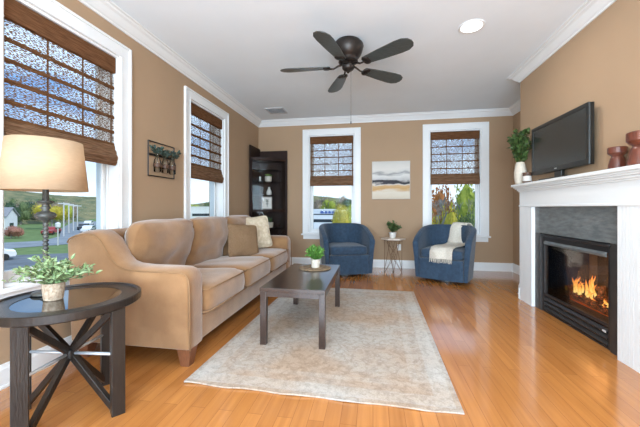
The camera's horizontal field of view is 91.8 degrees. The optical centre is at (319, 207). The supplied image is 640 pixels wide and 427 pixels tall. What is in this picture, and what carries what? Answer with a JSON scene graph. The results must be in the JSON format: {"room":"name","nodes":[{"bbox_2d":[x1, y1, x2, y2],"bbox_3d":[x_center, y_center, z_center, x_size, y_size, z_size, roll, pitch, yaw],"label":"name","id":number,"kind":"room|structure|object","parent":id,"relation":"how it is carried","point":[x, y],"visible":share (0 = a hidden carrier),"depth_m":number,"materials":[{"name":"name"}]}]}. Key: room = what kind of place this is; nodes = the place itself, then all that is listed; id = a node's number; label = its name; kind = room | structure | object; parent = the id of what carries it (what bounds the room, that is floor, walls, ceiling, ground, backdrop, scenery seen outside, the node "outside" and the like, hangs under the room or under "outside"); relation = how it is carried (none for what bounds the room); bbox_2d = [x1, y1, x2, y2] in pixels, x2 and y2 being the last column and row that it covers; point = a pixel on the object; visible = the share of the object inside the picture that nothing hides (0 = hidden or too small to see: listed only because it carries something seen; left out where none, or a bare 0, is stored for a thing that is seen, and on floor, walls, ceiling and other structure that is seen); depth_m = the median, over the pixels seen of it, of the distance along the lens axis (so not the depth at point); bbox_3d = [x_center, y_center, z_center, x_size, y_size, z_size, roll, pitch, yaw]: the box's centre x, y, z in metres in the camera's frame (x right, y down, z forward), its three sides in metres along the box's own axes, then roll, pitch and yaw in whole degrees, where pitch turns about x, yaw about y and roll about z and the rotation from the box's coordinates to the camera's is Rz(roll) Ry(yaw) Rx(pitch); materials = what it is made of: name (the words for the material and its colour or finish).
{"room":"living room","nodes":[
{"label":"living room","id":0,"kind":"room"},
{"bbox_2d":[0,0,257,364],"bbox_3d":[-2.048,-0.300,1.997,0.240,2.800,8.926,0,0,10],"label":"wall","id":1,"kind":"structure","parent":0,"point":[157,87],"depth_m":3.28,"materials":[{"name":"paint"}]},
{"bbox_2d":[0,335,78,390],"bbox_3d":[-1.919,1.028,1.974,0.022,0.145,8.446,0,0,10],"label":"baseboard","id":2,"kind":"structure","parent":1,"relation":"attached to","point":[38,360],"depth_m":2.07,"materials":[{"name":"white paint"}]},
{"bbox_2d":[0,0,131,298],"bbox_3d":[-1.953,-0.435,2.343,0.270,2.060,1.180,0,0,10],"label":"window","id":3,"kind":"structure","parent":1,"relation":"in","point":[107,176],"depth_m":2.75,"materials":[{"name":"white paint"}]},
{"bbox_2d":[4,0,117,165],"bbox_3d":[-1.892,-0.850,2.332,0.070,0.951,0.844,0,0,10],"label":"roman shade","id":4,"kind":"object","parent":3,"relation":"attached to","point":[96,150],"visible":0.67,"depth_m":2.24,"materials":[{"name":"brown wood"}]},
{"bbox_2d":[148,140,181,178],"bbox_3d":[-1.629,-0.505,3.316,0.129,0.360,0.450,0,0,10],"label":"wall decor","id":5,"kind":"object","parent":1,"relation":"attached to","point":[165,154],"visible":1,"depth_m":3.28,"materials":[{"name":"green plant"}]},
{"bbox_2d":[149,144,163,171],"bbox_3d":[-1.651,-0.513,3.171,0.123,0.287,0.136,0,0,10],"label":"bottle","id":6,"kind":"object","parent":5,"relation":"on","point":[155,150],"depth_m":3.17,"materials":[{"name":"clear glass"}]},
{"bbox_2d":[160,150,170,173],"bbox_3d":[-1.634,-0.502,3.303,0.111,0.265,0.146,0,0,10],"label":"bottle","id":7,"kind":"object","parent":5,"relation":"on","point":[165,154],"depth_m":3.30,"materials":[{"name":"clear glass"}]},
{"bbox_2d":[169,150,181,174],"bbox_3d":[-1.604,-0.509,3.454,0.119,0.279,0.170,0,0,10],"label":"bottle","id":8,"kind":"object","parent":5,"relation":"on","point":[173,155],"depth_m":3.44,"materials":[{"name":"clear glass"}]},
{"bbox_2d":[184,86,228,219],"bbox_3d":[-1.621,-0.435,4.284,0.270,2.060,1.180,0,0,10],"label":"window","id":9,"kind":"structure","parent":1,"relation":"in","point":[219,192],"depth_m":4.67,"materials":[{"name":"white paint"}]},
{"bbox_2d":[191,103,223,182],"bbox_3d":[-1.560,-0.850,4.274,0.070,0.951,0.844,0,0,10],"label":"roman shade","id":10,"kind":"object","parent":9,"relation":"attached to","point":[200,172],"visible":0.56,"depth_m":4.24,"materials":[{"name":"brown wood"}]},
{"bbox_2d":[0,265,639,426],"bbox_3d":[0.349,1.200,1.587,5.103,0.200,8.926,0,0,10],"label":"floor","id":11,"kind":"structure","parent":0,"point":[508,361],"depth_m":1.92,"materials":[{"name":"brown wood"}]},
{"bbox_2d":[0,282,140,426],"bbox_3d":[-1.356,0.790,1.683,0.670,0.619,0.670,0,0,-42],"label":"side table","id":12,"kind":"object","parent":11,"relation":"on","point":[21,313],"visible":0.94,"depth_m":1.63,"materials":[{"name":"brown wood"}]},
{"bbox_2d":[0,135,88,296],"bbox_3d":[-1.560,0.055,1.763,0.394,0.865,0.394,0,0,10],"label":"table lamp","id":13,"kind":"object","parent":12,"relation":"on","point":[28,163],"visible":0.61,"depth_m":1.64,"materials":[{"name":"beige fabric"}]},
{"bbox_2d":[1,249,102,301],"bbox_3d":[-1.422,0.354,1.662,0.356,0.270,0.362,0,0,10],"label":"potted plant","id":14,"kind":"object","parent":12,"relation":"on","point":[54,274],"visible":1,"depth_m":1.62,"materials":[{"name":"green plant"}]},
{"bbox_2d":[67,215,291,366],"bbox_3d":[-1.113,0.598,3.477,0.982,1.004,2.709,0,0,10],"label":"sofa","id":15,"kind":"object","parent":11,"relation":"on","point":[184,271],"visible":0.92,"depth_m":2.31,"materials":[{"name":"brown fabric"}]},
{"bbox_2d":[125,218,193,264],"bbox_3d":[-1.428,0.376,2.763,0.303,0.560,0.772,14,2,9],"label":"cushion","id":16,"kind":"object","parent":15,"relation":"on","point":[154,241],"depth_m":2.60,"materials":[{"name":"beige fabric"}]},
{"bbox_2d":[185,216,227,265],"bbox_3d":[-1.304,0.375,3.510,0.296,0.560,0.772,14,2,9],"label":"cushion","id":17,"kind":"object","parent":15,"relation":"on","point":[210,241],"depth_m":3.34,"materials":[{"name":"beige fabric"}]},
{"bbox_2d":[199,268,244,310],"bbox_3d":[-1.134,0.696,2.713,0.760,0.244,0.751,-2,0,10],"label":"seat cushion","id":18,"kind":"object","parent":15,"relation":"on","point":[220,286],"depth_m":2.59,"materials":[{"name":"beige fabric"}]},
{"bbox_2d":[192,256,270,285],"bbox_3d":[-1.007,0.695,3.459,0.760,0.246,0.751,-2,0,10],"label":"seat cushion","id":19,"kind":"object","parent":15,"relation":"on","point":[257,267],"depth_m":3.30,"materials":[{"name":"beige fabric"}]},
{"bbox_2d":[223,215,250,255],"bbox_3d":[-1.180,0.374,4.256,0.303,0.560,0.772,14,2,9],"label":"cushion","id":20,"kind":"object","parent":15,"relation":"on","point":[232,219],"depth_m":3.99,"materials":[{"name":"beige fabric"}]},
{"bbox_2d":[227,224,258,256],"bbox_3d":[-0.960,0.410,3.876,0.445,0.433,0.200,0,0,-41],"label":"throw pillow","id":21,"kind":"object","parent":15,"relation":"on","point":[242,239],"visible":0.83,"depth_m":3.80,"materials":[{"name":"brown fabric"}]},
{"bbox_2d":[225,248,287,270],"bbox_3d":[-0.879,0.695,4.205,0.760,0.242,0.751,-2,0,10],"label":"seat cushion","id":22,"kind":"object","parent":15,"relation":"on","point":[279,256],"depth_m":4.05,"materials":[{"name":"beige fabric"}]},
{"bbox_2d":[246,216,271,247],"bbox_3d":[-0.915,0.345,4.315,0.487,0.472,0.208,0,0,-31],"label":"throw pillow","id":23,"kind":"object","parent":15,"relation":"on","point":[261,222],"visible":0.51,"depth_m":4.32,"materials":[{"name":"beige fabric"}]},
{"bbox_2d":[249,145,286,235],"bbox_3d":[-0.957,-0.025,5.816,0.575,2.250,0.500,0,0,10],"label":"tall cabinet","id":24,"kind":"object","parent":11,"relation":"on","point":[274,163],"visible":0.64,"depth_m":6.01,"materials":[{"name":"brown wood"}]},
{"bbox_2d":[252,169,279,171],"bbox_3d":[-0.970,-0.706,5.827,0.515,0.012,0.452,0,0,10],"label":"shelf","id":25,"kind":"object","parent":24,"relation":"attached to","point":[253,170],"depth_m":5.89,"materials":[{"name":"black wood"}]},
{"bbox_2d":[262,197,271,208],"bbox_3d":[-0.994,-0.095,5.810,0.200,0.235,0.023,0,0,-30],"label":"picture frame","id":26,"kind":"object","parent":24,"relation":"in","point":[266,201],"visible":0.79,"depth_m":5.80,"materials":[{"name":"white paper"}]},
{"bbox_2d":[252,181,283,183],"bbox_3d":[-0.970,-0.486,5.827,0.515,0.012,0.452,0,0,10],"label":"shelf","id":27,"kind":"object","parent":24,"relation":"attached to","point":[253,182],"depth_m":5.84,"materials":[{"name":"black wood"}]},
{"bbox_2d":[265,174,271,180],"bbox_3d":[-0.973,-0.569,5.824,0.153,0.154,0.139,0,0,10],"label":"potted plant","id":28,"kind":"object","parent":24,"relation":"on","point":[268,177],"visible":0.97,"depth_m":5.78,"materials":[{"name":"green plant"}]},
{"bbox_2d":[252,195,284,195],"bbox_3d":[-0.970,-0.236,5.827,0.515,0.012,0.452,0,0,10],"label":"shelf","id":29,"kind":"object","parent":24,"relation":"attached to","point":[252,195],"depth_m":6.00,"materials":[{"name":"black wood"}]},
{"bbox_2d":[266,187,271,194],"bbox_3d":[-0.955,-0.317,5.816,0.100,0.150,0.100,0,0,10],"label":"vase","id":30,"kind":"object","parent":24,"relation":"on","point":[268,192],"visible":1,"depth_m":5.78,"materials":[{"name":"white ceramic"}]},
{"bbox_2d":[268,217,272,227],"bbox_3d":[-0.936,0.268,5.813,0.121,0.199,0.123,0,0,-24],"label":"potted plant","id":31,"kind":"object","parent":24,"relation":"on","point":[270,222],"visible":0.89,"depth_m":5.78,"materials":[{"name":"green plant"}]},
{"bbox_2d":[184,288,463,414],"bbox_3d":[0.181,1.092,2.989,1.650,0.013,2.446,0,0,11],"label":"area rug","id":32,"kind":"object","parent":11,"relation":"on","point":[381,348],"visible":0.84,"depth_m":2.26,"materials":[{"name":"beige fabric"}]},
{"bbox_2d":[260,263,339,349],"bbox_3d":[-0.127,0.862,2.964,0.530,0.455,1.100,0,0,10],"label":"coffee table","id":33,"kind":"object","parent":32,"relation":"on","point":[295,283],"visible":0.98,"depth_m":2.50,"materials":[{"name":"brown wood"}]},
{"bbox_2d":[299,265,330,270],"bbox_3d":[-0.052,0.628,3.255,0.338,0.010,0.338,0,0,10],"label":"placemat","id":34,"kind":"object","parent":33,"relation":"on","point":[305,267],"visible":0.82,"depth_m":3.20,"materials":[{"name":"beige wicker"}]},
{"bbox_2d":[305,244,324,267],"bbox_3d":[-0.048,0.502,3.264,0.219,0.242,0.223,0,0,10],"label":"potted plant","id":35,"kind":"object","parent":34,"relation":"on","point":[316,253],"visible":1,"depth_m":3.21,"materials":[{"name":"green plant"}]},
{"bbox_2d":[319,223,374,275],"bbox_3d":[0.405,0.685,5.272,0.855,0.830,0.804,0,0,-10],"label":"barrel armchair","id":36,"kind":"object","parent":11,"relation":"on","point":[350,246],"visible":0.91,"depth_m":4.97,"materials":[{"name":"blue fabric"}]},
{"bbox_2d":[329,242,366,255],"bbox_3d":[0.417,0.680,5.204,0.622,0.158,0.665,0,0,-10],"label":"seat cushion","id":37,"kind":"object","parent":36,"relation":"on","point":[335,248],"depth_m":4.91,"materials":[{"name":"blue fabric"}]},
{"bbox_2d":[381,237,405,272],"bbox_3d":[1.267,0.808,5.363,0.418,0.577,0.329,0,0,10],"label":"accent table","id":38,"kind":"object","parent":11,"relation":"on","point":[399,239],"visible":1,"depth_m":5.33,"materials":[{"name":"stone"}]},
{"bbox_2d":[386,220,401,237],"bbox_3d":[1.281,0.365,5.344,0.269,0.310,0.263,0,0,10],"label":"potted plant","id":39,"kind":"object","parent":38,"relation":"on","point":[393,227],"visible":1,"depth_m":5.32,"materials":[{"name":"green plant"}]},
{"bbox_2d":[413,224,476,282],"bbox_3d":[1.972,0.685,4.820,0.837,0.830,0.788,0,0,37],"label":"barrel armchair","id":40,"kind":"object","parent":11,"relation":"on","point":[461,269],"visible":0.78,"depth_m":4.60,"materials":[{"name":"blue fabric"}]},
{"bbox_2d":[421,246,464,260],"bbox_3d":[1.931,0.680,4.765,0.609,0.158,0.651,0,0,37],"label":"seat cushion","id":41,"kind":"object","parent":40,"relation":"on","point":[458,254],"depth_m":4.56,"materials":[{"name":"blue fabric"}]},
{"bbox_2d":[429,222,472,263],"bbox_3d":[2.016,0.514,4.749,0.882,0.568,0.379,0,0,-42],"label":"throw blanket","id":42,"kind":"object","parent":40,"relation":"on","point":[440,251],"visible":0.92,"depth_m":4.59,"materials":[{"name":"white fabric"}]},
{"bbox_2d":[535,206,616,355],"bbox_3d":[2.511,0.540,2.820,0.459,1.119,1.234,0,0,10],"label":"gas fireplace","id":43,"kind":"object","parent":11,"relation":"on","point":[565,236],"visible":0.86,"depth_m":2.91,"materials":[{"name":"metal"}]},
{"bbox_2d":[540,233,610,246],"bbox_3d":[2.318,0.286,2.853,0.067,0.028,0.993,0,0,10],"label":"hood","id":44,"kind":"object","parent":43,"relation":"attached to","point":[592,242],"depth_m":2.75,"materials":[{"name":"black metal"}]},
{"bbox_2d":[110,0,586,119],"bbox_3d":[0.349,-1.800,1.587,5.103,0.200,8.926,0,0,10],"label":"ceiling","id":45,"kind":"structure","parent":0,"point":[242,46],"depth_m":3.22,"materials":[{"name":"paint"}]},
{"bbox_2d":[265,107,286,113],"bbox_3d":[-0.760,-1.692,5.405,0.320,0.016,0.320,0,0,10],"label":"ceiling vent","id":46,"kind":"object","parent":45,"relation":"in","point":[278,110],"visible":1,"depth_m":5.39,"materials":[{"name":"white metal"}]},
{"bbox_2d":[280,31,413,123],"bbox_3d":[0.235,-1.275,3.179,1.312,0.850,1.360,0,0,10],"label":"ceiling fan","id":47,"kind":"object","parent":45,"relation":"hanging from","point":[347,49],"visible":1,"depth_m":3.06,"materials":[{"name":"brown metal"}]},
{"bbox_2d":[458,19,485,33],"bbox_3d":[1.419,-1.696,2.902,0.230,0.008,0.230,0,0,10],"label":"recessed light","id":48,"kind":"object","parent":45,"relation":"in","point":[471,26],"visible":1,"depth_m":2.90,"materials":[{"name":"white plastic"}]},
{"bbox_2d":[461,21,482,31],"bbox_3d":[1.419,-1.697,2.902,0.184,0.002,0.184,0,0,-31],"label":"diffuser","id":49,"kind":"object","parent":48,"relation":"attached to","point":[468,26],"depth_m":2.90,"materials":[{"name":"white plastic"}]},
{"bbox_2d":[258,116,512,262],"bbox_3d":[1.081,-0.300,5.868,4.623,2.800,0.240,0,0,10],"label":"wall","id":50,"kind":"structure","parent":0,"point":[390,140],"depth_m":5.68,"materials":[{"name":"paint"}]},
{"bbox_2d":[301,127,360,238],"bbox_3d":[0.231,-0.455,5.978,1.160,2.100,0.270,0,0,10],"label":"window","id":51,"kind":"structure","parent":50,"relation":"in","point":[308,191],"depth_m":5.94,"materials":[{"name":"white paint"}]},
{"bbox_2d":[310,136,352,185],"bbox_3d":[0.220,-0.893,5.917,0.824,0.943,0.070,0,0,10],"label":"roman shade","id":52,"kind":"object","parent":51,"relation":"attached to","point":[319,180],"visible":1,"depth_m":5.91,"materials":[{"name":"brown wood"}]},
{"bbox_2d":[372,161,409,198],"bbox_3d":[1.300,-0.510,5.689,0.684,0.694,0.034,0,0,10],"label":"print","id":53,"kind":"object","parent":50,"relation":"attached to","point":[390,179],"visible":1,"depth_m":5.67,"materials":[{"name":"paper"}]},
{"bbox_2d":[290,257,519,287],"bbox_3d":[0.927,1.028,4.907,4.601,0.145,1.706,0,0,10],"label":"baseboard","id":54,"kind":"structure","parent":50,"relation":"attached to","point":[410,264],"depth_m":5.63,"materials":[{"name":"white paint"}]},
{"bbox_2d":[423,122,490,241],"bbox_3d":[2.419,-0.455,5.604,1.160,2.100,0.270,0,0,10],"label":"window","id":55,"kind":"structure","parent":50,"relation":"in","point":[482,189],"depth_m":5.49,"materials":[{"name":"white paint"}]},
{"bbox_2d":[430,131,479,184],"bbox_3d":[2.408,-0.893,5.543,0.824,0.943,0.070,0,0,10],"label":"roman shade","id":56,"kind":"object","parent":55,"relation":"attached to","point":[464,178],"visible":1,"depth_m":5.54,"materials":[{"name":"brown wood"}]},
{"bbox_2d":[513,112,519,265],"bbox_3d":[2.746,-0.300,1.177,0.240,2.800,8.926,0,0,10],"label":"wall","id":57,"kind":"structure","parent":0,"point":[516,118],"depth_m":5.23,"materials":[{"name":"paint"}]},
{"bbox_2d":[520,0,639,311],"bbox_3d":[2.632,-0.300,2.837,0.543,2.800,2.140,0,0,10],"label":"wall","id":58,"kind":"structure","parent":0,"point":[600,64],"depth_m":2.60,"materials":[{"name":"paint"}]},
{"bbox_2d":[78,0,615,126],"bbox_3d":[0.349,-1.647,1.587,4.623,0.105,8.446,0,0,10],"label":"trim","id":59,"kind":"structure","parent":58,"relation":"attached to","point":[590,10],"depth_m":3.54,"materials":[{"name":"white paint"}]},
{"bbox_2d":[511,164,639,372],"bbox_3d":[2.281,0.407,2.859,0.154,1.385,2.005,0,0,10],"label":"mantelpiece","id":60,"kind":"object","parent":58,"relation":"attached to","point":[619,187],"visible":1,"depth_m":2.25,"materials":[{"name":"white paint"}]},
{"bbox_2d":[506,127,530,183],"bbox_3d":[2.369,-0.624,3.702,0.249,0.676,0.326,0,0,10],"label":"vase","id":61,"kind":"object","parent":60,"relation":"on","point":[519,142],"visible":0.97,"depth_m":3.67,"materials":[{"name":"plant"}]},
{"bbox_2d":[522,172,531,182],"bbox_3d":[2.372,-0.345,3.551,0.091,0.119,0.091,0,0,10],"label":"candle jar","id":62,"kind":"object","parent":60,"relation":"on","point":[526,177],"visible":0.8,"depth_m":3.52,"materials":[{"name":"white glass"}]},
{"bbox_2d":[531,101,593,180],"bbox_3d":[2.307,-0.583,3.021,0.130,0.595,0.940,0,0,10],"label":"television","id":63,"kind":"object","parent":60,"relation":"on","point":[566,141],"visible":0.88,"depth_m":2.89,"materials":[{"name":"plastic"}]},
{"bbox_2d":[511,164,639,186],"bbox_3d":[2.281,-0.270,2.859,0.154,0.030,2.005,0,0,10],"label":"shelf","id":64,"kind":"object","parent":60,"relation":"attached to","point":[635,168],"depth_m":2.51,"materials":[{"name":"white paint"}]},
{"bbox_2d":[607,146,627,168],"bbox_3d":[2.191,-0.367,2.284,0.114,0.161,0.113,0,0,10],"label":"candle holder","id":65,"kind":"object","parent":60,"relation":"on","point":[617,153],"visible":0.83,"depth_m":2.25,"materials":[{"name":"red ceramic"}]},
{"bbox_2d":[626,130,639,165],"bbox_3d":[2.155,-0.399,2.071,0.161,0.225,0.160,0,0,10],"label":"candle holder","id":66,"kind":"object","parent":60,"relation":"on","point":[632,138],"visible":0.92,"depth_m":2.06,"materials":[{"name":"red wood"}]},
{"label":"outside","id":67,"kind":"structure","parent":0,"visible":0},
{"bbox_2d":[4,219,95,254],"bbox_3d":[-12.722,5.350,103.625,460.000,0.500,320.000,0,0,10],"label":"ground","id":68,"kind":"structure","parent":67,"point":[32,232],"depth_m":50.19,"materials":[{"name":"green plant"}]},
{"bbox_2d":[4,207,19,229],"bbox_3d":[-62.390,2.475,59.361,5.600,5.250,5.600,0,0,-25],"label":"house","id":69,"kind":"structure","parent":68,"relation":"on","point":[10,214],"depth_m":59.99,"materials":[{"name":"white"}]},
{"bbox_2d":[4,202,21,224],"bbox_3d":[-74.641,1.785,75.118,4.718,6.658,4.793,0,0,10],"label":"tree","id":70,"kind":"object","parent":68,"relation":"on","point":[17,208],"visible":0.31,"depth_m":74.97,"materials":[{"name":"green plant"}]},
{"bbox_2d":[8,198,18,203],"bbox_3d":[-106.038,0.775,106.335,5.213,8.686,4.950,0,0,10],"label":"tree","id":71,"kind":"object","parent":68,"relation":"on","point":[12,199],"visible":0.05,"depth_m":106.39,"materials":[{"name":"green plant"}]},
{"bbox_2d":[4,225,23,238],"bbox_3d":[-51.469,4.011,52.215,3.626,2.188,2.638,0,0,15],"label":"bush","id":72,"kind":"object","parent":68,"relation":"on","point":[12,231],"visible":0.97,"depth_m":51.62,"materials":[{"name":"pink plant"}]},
{"bbox_2d":[18,201,32,224],"bbox_3d":[-91.738,1.400,94.825,5.412,7.431,4.451,0,0,10],"label":"tree","id":73,"kind":"object","parent":68,"relation":"on","point":[25,214],"visible":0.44,"depth_m":94.73,"materials":[{"name":"green plant"}]},
{"bbox_2d":[29,199,39,219],"bbox_3d":[-95.095,0.953,104.333,5.204,8.327,4.929,0,0,10],"label":"tree","id":74,"kind":"object","parent":68,"relation":"on","point":[32,207],"visible":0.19,"depth_m":103.05,"materials":[{"name":"green plant"}]},
{"bbox_2d":[32,202,51,221],"bbox_3d":[-87.868,1.351,98.445,4.662,7.530,4.759,0,0,10],"label":"tree","id":75,"kind":"object","parent":68,"relation":"on","point":[37,220],"visible":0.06,"depth_m":97.21,"materials":[{"name":"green plant"}]},
{"bbox_2d":[31,203,69,225],"bbox_3d":[-64.466,1.859,74.023,7.418,6.510,5.915,0,0,-36],"label":"tree","id":76,"kind":"object","parent":68,"relation":"on","point":[58,210],"visible":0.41,"depth_m":73.95,"materials":[{"name":"yellow plant"}]},
{"bbox_2d":[50,202,64,221],"bbox_3d":[-91.171,1.373,107.559,3.765,7.486,5.423,0,0,10],"label":"tree","id":77,"kind":"object","parent":68,"relation":"on","point":[54,203],"visible":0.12,"depth_m":106.98,"materials":[{"name":"grey plant"}]},
{"bbox_2d":[55,222,60,245],"bbox_3d":[-35.697,3.525,42.218,0.640,3.150,0.640,0,0,10],"label":"street lamp","id":78,"kind":"object","parent":68,"relation":"on","point":[57,225],"visible":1,"depth_m":42.15,"materials":[{"name":"metal"}]},
{"bbox_2d":[59,202,72,223],"bbox_3d":[-83.525,1.642,102.156,5.666,6.947,4.534,0,0,10],"label":"tree","id":79,"kind":"object","parent":68,"relation":"on","point":[66,206],"visible":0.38,"depth_m":101.37,"materials":[{"name":"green plant"}]},
{"bbox_2d":[62,200,76,217],"bbox_3d":[-94.329,0.971,117.004,5.402,8.295,5.075,0,0,10],"label":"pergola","id":80,"kind":"object","parent":68,"relation":"on","point":[75,207],"visible":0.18,"depth_m":116.91,"materials":[{"name":"white wood"}]},
{"bbox_2d":[191,207,208,218],"bbox_3d":[-37.727,2.325,99.783,20.200,5.550,9.200,0,0,-20],"label":"building","id":81,"kind":"structure","parent":68,"relation":"on","point":[195,211],"depth_m":95.24,"materials":[{"name":"white"}]},
{"bbox_2d":[314,195,329,208],"bbox_3d":[0.568,0.704,87.538,5.600,8.831,4.858,0,0,10],"label":"tree","id":82,"kind":"object","parent":68,"relation":"on","point":[317,202],"visible":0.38,"depth_m":86.81,"materials":[{"name":"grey plant"}]},
{"bbox_2d":[319,198,335,208],"bbox_3d":[2.138,1.269,81.316,4.919,7.696,4.352,0,0,10],"label":"tree","id":83,"kind":"object","parent":68,"relation":"on","point":[326,205],"visible":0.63,"depth_m":80.41,"materials":[{"name":"green plant"}]},
{"bbox_2d":[314,209,346,228],"bbox_3d":[5.697,2.675,65.973,20.200,4.850,12.220,0,0,10],"label":"commercial building","id":84,"kind":"structure","parent":68,"relation":"on","point":[321,216],"depth_m":60.76,"materials":[{"name":"white"}]},
{"bbox_2d":[331,204,350,222],"bbox_3d":[2.856,2.276,40.550,2.666,5.672,3.517,0,0,10],"label":"tree","id":85,"kind":"object","parent":68,"relation":"on","point":[340,215],"visible":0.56,"depth_m":39.53,"materials":[{"name":"yellow plant"}]},
{"bbox_2d":[336,195,346,207],"bbox_3d":[5.910,0.759,86.803,4.568,8.717,5.384,0,0,10],"label":"tree","id":86,"kind":"object","parent":68,"relation":"on","point":[341,198],"visible":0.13,"depth_m":85.77,"materials":[{"name":"grey plant"}]},
{"bbox_2d":[341,198,350,208],"bbox_3d":[7.689,1.252,79.759,5.005,7.728,4.648,0,0,10],"label":"tree","id":87,"kind":"object","parent":68,"relation":"on","point":[346,203],"visible":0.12,"depth_m":78.91,"materials":[{"name":"green plant"}]},
{"bbox_2d":[347,204,350,222],"bbox_3d":[5.150,2.041,51.883,2.342,6.142,2.912,0,0,40],"label":"tree","id":88,"kind":"object","parent":68,"relation":"on","point":[349,205],"visible":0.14,"depth_m":51.06,"materials":[{"name":"green plant"}]},
{"bbox_2d":[432,184,454,222],"bbox_3d":[8.001,1.694,20.945,2.909,6.841,2.008,0,0,-22],"label":"tree","id":89,"kind":"object","parent":68,"relation":"on","point":[440,195],"visible":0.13,"depth_m":20.58,"materials":[{"name":"orange plant"}]},
{"bbox_2d":[432,202,459,223],"bbox_3d":[6.600,2.334,17.252,2.400,5.557,1.914,0,0,-14],"label":"bush","id":90,"kind":"object","parent":68,"relation":"on","point":[449,218],"visible":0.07,"depth_m":16.89,"materials":[{"name":"yellow plant"}]},
{"bbox_2d":[432,198,474,220],"bbox_3d":[7.711,2.270,17.490,3.780,5.669,2.835,0,0,-42],"label":"bare tree","id":91,"kind":"object","parent":68,"relation":"on","point":[440,200],"visible":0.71,"depth_m":17.42,"materials":[{"name":"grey plant"}]},
{"bbox_2d":[452,184,474,222],"bbox_3d":[9.619,1.567,19.716,2.175,7.095,2.704,0,0,-32],"label":"tree","id":92,"kind":"object","parent":68,"relation":"on","point":[466,193],"visible":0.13,"depth_m":19.41,"materials":[{"name":"green plant"}]},
{"bbox_2d":[457,214,474,226],"bbox_3d":[7.462,2.648,15.545,1.434,4.925,2.078,0,0,-25],"label":"tree","id":93,"kind":"object","parent":68,"relation":"on","point":[468,215],"visible":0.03,"depth_m":15.57,"materials":[{"name":"green plant"}]},
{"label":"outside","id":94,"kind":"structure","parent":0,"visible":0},
{"bbox_2d":[4,221,95,248],"bbox_3d":[-63.422,5.060,67.496,68.588,0.001,94.674,0,0,10],"label":"road","id":95,"kind":"structure","parent":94,"point":[62,239],"depth_m":46.82,"materials":[{"name":"grey asphalt"}]},
{"bbox_2d":[41,226,61,234],"bbox_3d":[-52.120,4.336,60.161,1.800,1.412,4.331,0,0,-20],"label":"car","id":96,"kind":"object","parent":95,"relation":"on","point":[52,229],"visible":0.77,"depth_m":59.52,"materials":[{"name":"red paint"}]},
{"bbox_2d":[58,202,69,235],"bbox_3d":[-45.900,2.050,55.528,1.600,6.100,0.185,0,0,-30],"label":"post","id":97,"kind":"object","parent":95,"relation":"on","point":[63,203],"visible":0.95,"depth_m":55.44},
{"bbox_2d":[64,204,73,232],"bbox_3d":[-50.770,2.100,62.650,1.600,6.000,0.185,0,0,-30],"label":"post","id":98,"kind":"object","parent":95,"relation":"on","point":[64,204],"visible":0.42,"depth_m":62.55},
{"bbox_2d":[69,205,77,230],"bbox_3d":[-55.115,2.150,69.277,1.600,5.900,0.185,0,0,-30],"label":"post","id":99,"kind":"object","parent":95,"relation":"on","point":[69,205],"visible":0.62,"depth_m":69.22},
{"bbox_2d":[77,223,89,229],"bbox_3d":[-55.521,4.336,72.915,1.800,1.412,4.331,0,0,-25],"label":"car","id":100,"kind":"object","parent":95,"relation":"on","point":[80,225],"visible":0.49,"depth_m":72.01,"materials":[{"name":"paint"}]},
{"bbox_2d":[80,225,94,231],"bbox_3d":[-48.322,4.336,64.583,1.800,1.412,4.331,0,0,-25],"label":"car","id":101,"kind":"object","parent":95,"relation":"on","point":[85,227],"visible":0.67,"depth_m":63.64,"materials":[{"name":"white paint"}]},
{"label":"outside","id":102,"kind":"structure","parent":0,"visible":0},
{"bbox_2d":[4,190,95,218],"bbox_3d":[-165.380,-2.853,160.154,175.733,17.905,196.715,0,0,10],"label":"hill","id":103,"kind":"structure","parent":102,"point":[86,206],"depth_m":155.45,"materials":[{"name":"green plant"}]},
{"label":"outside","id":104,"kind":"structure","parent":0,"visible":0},
{"bbox_2d":[192,196,350,206],"bbox_3d":[-22.917,-1.864,222.035,240.000,15.928,80.000,0,0,10],"label":"hill","id":105,"kind":"structure","parent":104,"point":[315,197],"depth_m":209.08,"materials":[{"name":"green plant"}]},
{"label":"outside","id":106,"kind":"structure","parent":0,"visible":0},
{"bbox_2d":[4,200,89,223],"bbox_3d":[-137.746,-0.823,84.416,89.045,13.847,134.371,0,0,10],"label":"hill","id":107,"kind":"structure","parent":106,"point":[31,221],"depth_m":107.26,"materials":[{"name":"green plant"}]},
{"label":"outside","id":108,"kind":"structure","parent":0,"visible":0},
{"bbox_2d":[4,253,67,270],"bbox_3d":[-25.735,5.080,11.724,46.571,0.001,51.188,0,0,10],"label":"parking lot","id":109,"kind":"structure","parent":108,"point":[18,260],"depth_m":30.00,"materials":[{"name":"grey asphalt"}]},
{"bbox_2d":[4,248,16,259],"bbox_3d":[-31.889,4.336,29.413,1.800,1.412,4.331,0,0,40],"label":"car","id":110,"kind":"object","parent":109,"relation":"on","point":[8,253],"visible":0.77,"depth_m":30.14,"materials":[{"name":"white paint"}]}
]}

